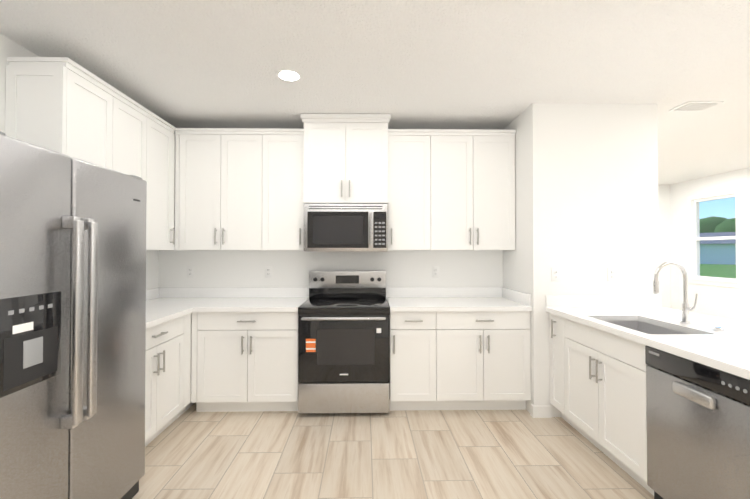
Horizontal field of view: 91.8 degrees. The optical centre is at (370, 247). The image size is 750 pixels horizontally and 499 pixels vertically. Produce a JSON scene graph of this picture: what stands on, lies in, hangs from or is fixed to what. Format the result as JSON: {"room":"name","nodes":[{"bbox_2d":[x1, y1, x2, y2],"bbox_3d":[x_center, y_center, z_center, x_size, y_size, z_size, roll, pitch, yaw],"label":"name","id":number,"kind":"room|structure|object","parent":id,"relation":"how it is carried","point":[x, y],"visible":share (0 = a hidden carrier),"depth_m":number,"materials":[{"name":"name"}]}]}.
{"room":"kitchen","nodes":[
{"label":"kitchen","id":0,"kind":"room"},
{"bbox_2d":[0,33,158,289],"bbox_3d":[-2.150,0.079,0.763,0.120,2.620,6.020,0,-1,-1],"label":"wall","id":1,"kind":"structure","parent":0,"point":[9,47],"depth_m":2.15,"materials":[{"name":"white paint"}]},
{"bbox_2d":[5,57,152,249],"bbox_3d":[-1.951,-0.530,2.529,0.326,1.093,0.866,0,-1,-1],"label":"upper cabinet","id":2,"kind":"object","parent":1,"relation":"attached to","point":[67,106],"depth_m":2.22,"materials":[{"name":"white paint"}]},
{"bbox_2d":[153,117,175,249],"bbox_3d":[-1.959,-0.524,3.086,0.326,1.093,0.485,0,-1,-1],"label":"upper cabinet","id":3,"kind":"object","parent":1,"relation":"attached to","point":[164,136],"depth_m":3.17,"materials":[{"name":"white paint"}]},
{"bbox_2d":[158,131,502,287],"bbox_3d":[-0.394,0.110,3.740,3.480,2.620,0.120,0,-1,-1],"label":"wall","id":4,"kind":"structure","parent":0,"point":[293,268],"depth_m":3.68,"materials":[{"name":"white paint"}]},
{"bbox_2d":[187,266,193,277],"bbox_3d":[-1.813,0.249,3.653,0.072,0.116,0.008,0,-1,-1],"label":"electrical outlet","id":5,"kind":"object","parent":4,"relation":"attached to","point":[190,271],"visible":1,"depth_m":3.65,"materials":[{"name":"white plastic"}]},
{"bbox_2d":[174,130,269,249],"bbox_3d":[-1.372,-0.519,3.507,0.853,1.093,0.326,0,-1,-1],"label":"upper cabinet","id":6,"kind":"object","parent":4,"relation":"attached to","point":[259,188],"depth_m":3.35,"materials":[{"name":"white paint"}]},
{"bbox_2d":[265,266,271,277],"bbox_3d":[-1.033,0.249,3.665,0.072,0.116,0.008,0,-1,-1],"label":"electrical outlet","id":7,"kind":"object","parent":4,"relation":"attached to","point":[268,271],"visible":1,"depth_m":3.66,"materials":[{"name":"white plastic"}]},
{"bbox_2d":[270,130,303,249],"bbox_3d":[-0.840,-0.519,3.515,0.447,1.093,0.326,0,-1,-1],"label":"upper cabinet","id":8,"kind":"object","parent":4,"relation":"attached to","point":[286,208],"depth_m":3.36,"materials":[{"name":"white paint"}]},
{"bbox_2d":[302,118,389,205],"bbox_3d":[-0.230,-0.778,3.492,0.768,0.761,0.396,0,-1,-1],"label":"upper cabinet","id":9,"kind":"object","parent":4,"relation":"attached to","point":[345,160],"depth_m":3.30,"materials":[{"name":"white paint"}]},
{"bbox_2d":[304,204,387,250],"bbox_3d":[-0.230,-0.175,3.457,0.758,0.431,0.450,0,-1,-1],"label":"microwave","id":10,"kind":"object","parent":9,"relation":"attached to","point":[345,227],"visible":1,"depth_m":3.27,"materials":[{"name":"silver metal"}]},
{"bbox_2d":[388,130,437,249],"bbox_3d":[0.383,-0.519,3.533,0.457,1.093,0.326,0,-1,-1],"label":"upper cabinet","id":11,"kind":"object","parent":4,"relation":"attached to","point":[413,208],"depth_m":3.38,"materials":[{"name":"white paint"}]},
{"bbox_2d":[432,266,438,277],"bbox_3d":[0.656,0.249,3.690,0.072,0.116,0.008,0,-1,-1],"label":"electrical outlet","id":12,"kind":"object","parent":4,"relation":"attached to","point":[435,271],"visible":1,"depth_m":3.69,"materials":[{"name":"white plastic"}]},
{"bbox_2d":[438,130,515,249],"bbox_3d":[0.918,-0.519,3.541,0.849,1.093,0.326,0,-1,-1],"label":"upper cabinet","id":13,"kind":"object","parent":4,"relation":"attached to","point":[476,168],"depth_m":3.39,"materials":[{"name":"white paint"}]},
{"bbox_2d":[0,0,749,184],"bbox_3d":[1.757,-1.265,2.327,8.100,0.100,9.200,0,-1,-1],"label":"ceiling","id":14,"kind":"structure","parent":0,"point":[461,64],"depth_m":2.34,"materials":[{"name":"white paint"}]},
{"bbox_2d":[276,69,301,81],"bbox_3d":[-0.576,-1.208,2.561,0.176,0.007,0.176,0,-1,-1],"label":"recessed light","id":15,"kind":"object","parent":14,"relation":"in","point":[289,75],"visible":1,"depth_m":2.55,"materials":[{"name":"white plastic"}]},
{"bbox_2d":[669,101,722,111],"bbox_3d":[2.766,-1.198,3.102,0.290,0.016,0.200,0,-1,-1],"label":"ceiling vent","id":16,"kind":"object","parent":14,"relation":"in","point":[694,106],"visible":1,"depth_m":3.08,"materials":[{"name":"white metal"}]},
{"bbox_2d":[132,402,653,498],"bbox_3d":[1.757,1.455,2.298,8.100,0.100,9.200,0,-1,-1],"label":"floor","id":17,"kind":"structure","parent":0,"point":[191,453],"depth_m":2.42,"materials":[{"name":"tile"}]},
{"bbox_2d":[0,131,146,498],"bbox_3d":[-1.648,0.498,1.632,0.866,1.800,0.910,0,-1,-1],"label":"refrigerator","id":18,"kind":"object","parent":17,"relation":"on","point":[72,314],"visible":1,"depth_m":1.52,"materials":[{"name":"silver metal"}]},
{"bbox_2d":[145,315,184,446],"bbox_3d":[-1.804,0.969,2.500,0.621,0.876,0.820,0,-1,-1],"label":"base cabinet","id":19,"kind":"object","parent":17,"relation":"on","point":[168,402],"depth_m":2.65,"materials":[{"name":"white paint"}]},
{"bbox_2d":[146,288,213,327],"bbox_3d":[-1.790,0.465,2.874,0.660,0.137,1.558,0,-1,-1],"label":"countertop","id":20,"kind":"structure","parent":19,"relation":"on","point":[164,304],"depth_m":3.24,"materials":[{"name":"white stone"}]},
{"bbox_2d":[185,313,194,410],"bbox_3d":[-1.815,0.977,3.248,0.621,0.876,0.795,0,-1,-1],"label":"base cabinet","id":21,"kind":"object","parent":17,"relation":"on","point":[188,317],"depth_m":2.99,"materials":[{"name":"white paint"}]},
{"bbox_2d":[191,312,298,411],"bbox_3d":[-1.058,0.978,3.349,0.887,0.876,0.621,0,-1,-1],"label":"base cabinet","id":22,"kind":"object","parent":17,"relation":"on","point":[241,361],"depth_m":3.04,"materials":[{"name":"white paint"}]},
{"bbox_2d":[194,287,308,311],"bbox_3d":[-1.039,0.470,3.336,0.854,0.137,0.658,0,-1,-1],"label":"countertop","id":23,"kind":"structure","parent":22,"relation":"on","point":[240,299],"depth_m":3.50,"materials":[{"name":"white stone"}]},
{"bbox_2d":[298,271,389,412],"bbox_3d":[-0.228,0.825,3.312,0.760,1.182,0.717,0,-1,-1],"label":"range","id":24,"kind":"object","parent":17,"relation":"on","point":[343,341],"visible":1,"depth_m":3.02,"materials":[{"name":"silver metal"}]},
{"bbox_2d":[389,310,446,410],"bbox_3d":[0.381,0.978,3.370,0.447,0.876,0.621,0,-1,-1],"label":"base cabinet","id":25,"kind":"object","parent":17,"relation":"on","point":[438,360],"depth_m":3.07,"materials":[{"name":"white paint"}]},
{"bbox_2d":[386,287,531,310],"bbox_3d":[0.752,0.471,3.367,1.193,0.137,0.651,0,-1,-1],"label":"countertop","id":26,"kind":"structure","parent":25,"relation":"on","point":[398,298],"depth_m":3.43,"materials":[{"name":"white stone"}]},
{"bbox_2d":[447,311,530,409],"bbox_3d":[0.917,0.978,3.378,0.862,0.876,0.621,0,-1,-1],"label":"base cabinet","id":27,"kind":"object","parent":17,"relation":"on","point":[489,352],"depth_m":3.07,"materials":[{"name":"white paint"}]},
{"bbox_2d":[549,313,647,436],"bbox_3d":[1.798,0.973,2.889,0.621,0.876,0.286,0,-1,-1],"label":"base cabinet","id":28,"kind":"object","parent":17,"relation":"on","point":[598,391],"depth_m":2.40,"materials":[{"name":"white paint"}]},
{"bbox_2d":[546,295,749,379],"bbox_3d":[1.954,0.458,2.190,0.971,0.137,1.697,0,-1,-1],"label":"countertop","id":29,"kind":"structure","parent":28,"relation":"on","point":[727,349],"depth_m":2.28,"materials":[{"name":"white stone"}]},
{"bbox_2d":[606,321,687,333],"bbox_3d":[1.747,0.674,2.331,0.404,0.290,0.614,0,-1,-1],"label":"sink basin","id":30,"kind":"object","parent":29,"relation":"in","point":[644,327],"depth_m":2.56,"materials":[{"name":"silver metal"}]},
{"bbox_2d":[653,261,697,323],"bbox_3d":[1.938,0.290,2.318,0.234,0.401,0.107,0,-1,-1],"label":"faucet","id":31,"kind":"object","parent":29,"relation":"on","point":[686,308],"visible":1,"depth_m":2.33,"materials":[{"name":"silver metal"}]},
{"bbox_2d":[713,327,723,330],"bbox_3d":[2.040,0.480,2.133,0.048,0.018,0.048,0,-1,-1],"label":"air gap cap","id":32,"kind":"object","parent":29,"relation":"on","point":[718,328],"visible":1,"depth_m":2.12,"materials":[{"name":"silver metal"}]},
{"bbox_2d":[645,345,749,498],"bbox_3d":[1.793,0.964,1.678,0.648,0.868,0.606,0,-1,-1],"label":"dishwasher","id":33,"kind":"object","parent":17,"relation":"on","point":[698,430],"visible":0.94,"depth_m":1.68,"materials":[{"name":"silver metal"}]},
{"bbox_2d":[503,103,658,416],"bbox_3d":[1.880,0.107,3.439,1.060,2.620,0.790,0,-1,-1],"label":"wall","id":34,"kind":"structure","parent":0,"point":[586,196],"depth_m":3.05,"materials":[{"name":"white paint"}]},
{"bbox_2d":[530,404,551,417],"bbox_3d":[1.420,1.365,3.038,0.153,0.095,0.053,0,-1,-1],"label":"baseboard","id":35,"kind":"structure","parent":34,"relation":"attached to","point":[540,411],"depth_m":3.01,"materials":[{"name":"white wood"}]},
{"bbox_2d":[551,268,559,280],"bbox_3d":[1.542,0.228,3.034,0.072,0.116,0.008,0,-1,-1],"label":"electrical outlet","id":36,"kind":"object","parent":34,"relation":"attached to","point":[555,274],"visible":1,"depth_m":3.03,"materials":[{"name":"white plastic"}]},
{"bbox_2d":[658,185,670,308],"bbox_3d":[3.970,0.142,6.806,3.460,2.620,0.120,0,-1,-1],"label":"wall","id":37,"kind":"structure","parent":0,"point":[664,238],"depth_m":6.77,"materials":[{"name":"white paint"}]},
{"bbox_2d":[670,167,749,323],"bbox_3d":[5.708,0.095,2.322,0.120,2.620,8.900,0,-1,-1],"label":"wall","id":38,"kind":"structure","parent":0,"point":[730,303],"depth_m":6.02,"materials":[{"name":"white paint"}]},
{"bbox_2d":[687,188,741,287],"bbox_3d":[5.623,-0.137,5.944,0.120,1.520,0.900,0,-1,-1],"label":"window","id":39,"kind":"structure","parent":38,"relation":"in","point":[716,281],"depth_m":5.99,"materials":[{"name":"white plastic"}]},
{"label":"outside","id":40,"kind":"structure","parent":0,"visible":0},
{"bbox_2d":[700,264,735,277],"bbox_3d":[49.282,2.247,50.715,400.000,0.060,400.000,0,-1,-1],"label":"ground","id":41,"kind":"structure","parent":40,"point":[712,271],"depth_m":31.46,"materials":[{"name":"green plant"}]},
{"bbox_2d":[700,232,735,264],"bbox_3d":[46.346,0.107,49.789,50.407,4.200,48.849,0,-1,-1],"label":"house","id":42,"kind":"structure","parent":41,"relation":"on","point":[717,259],"depth_m":46.47,"materials":[{"name":"blue"}]},
{"bbox_2d":[700,216,735,232],"bbox_3d":[60.083,-1.937,67.146,151.464,9.872,19.445,-1,-1,43],"label":"trees","id":43,"kind":"object","parent":41,"relation":"on","point":[706,223],"depth_m":63.23,"materials":[{"name":"green plant"}]}
]}

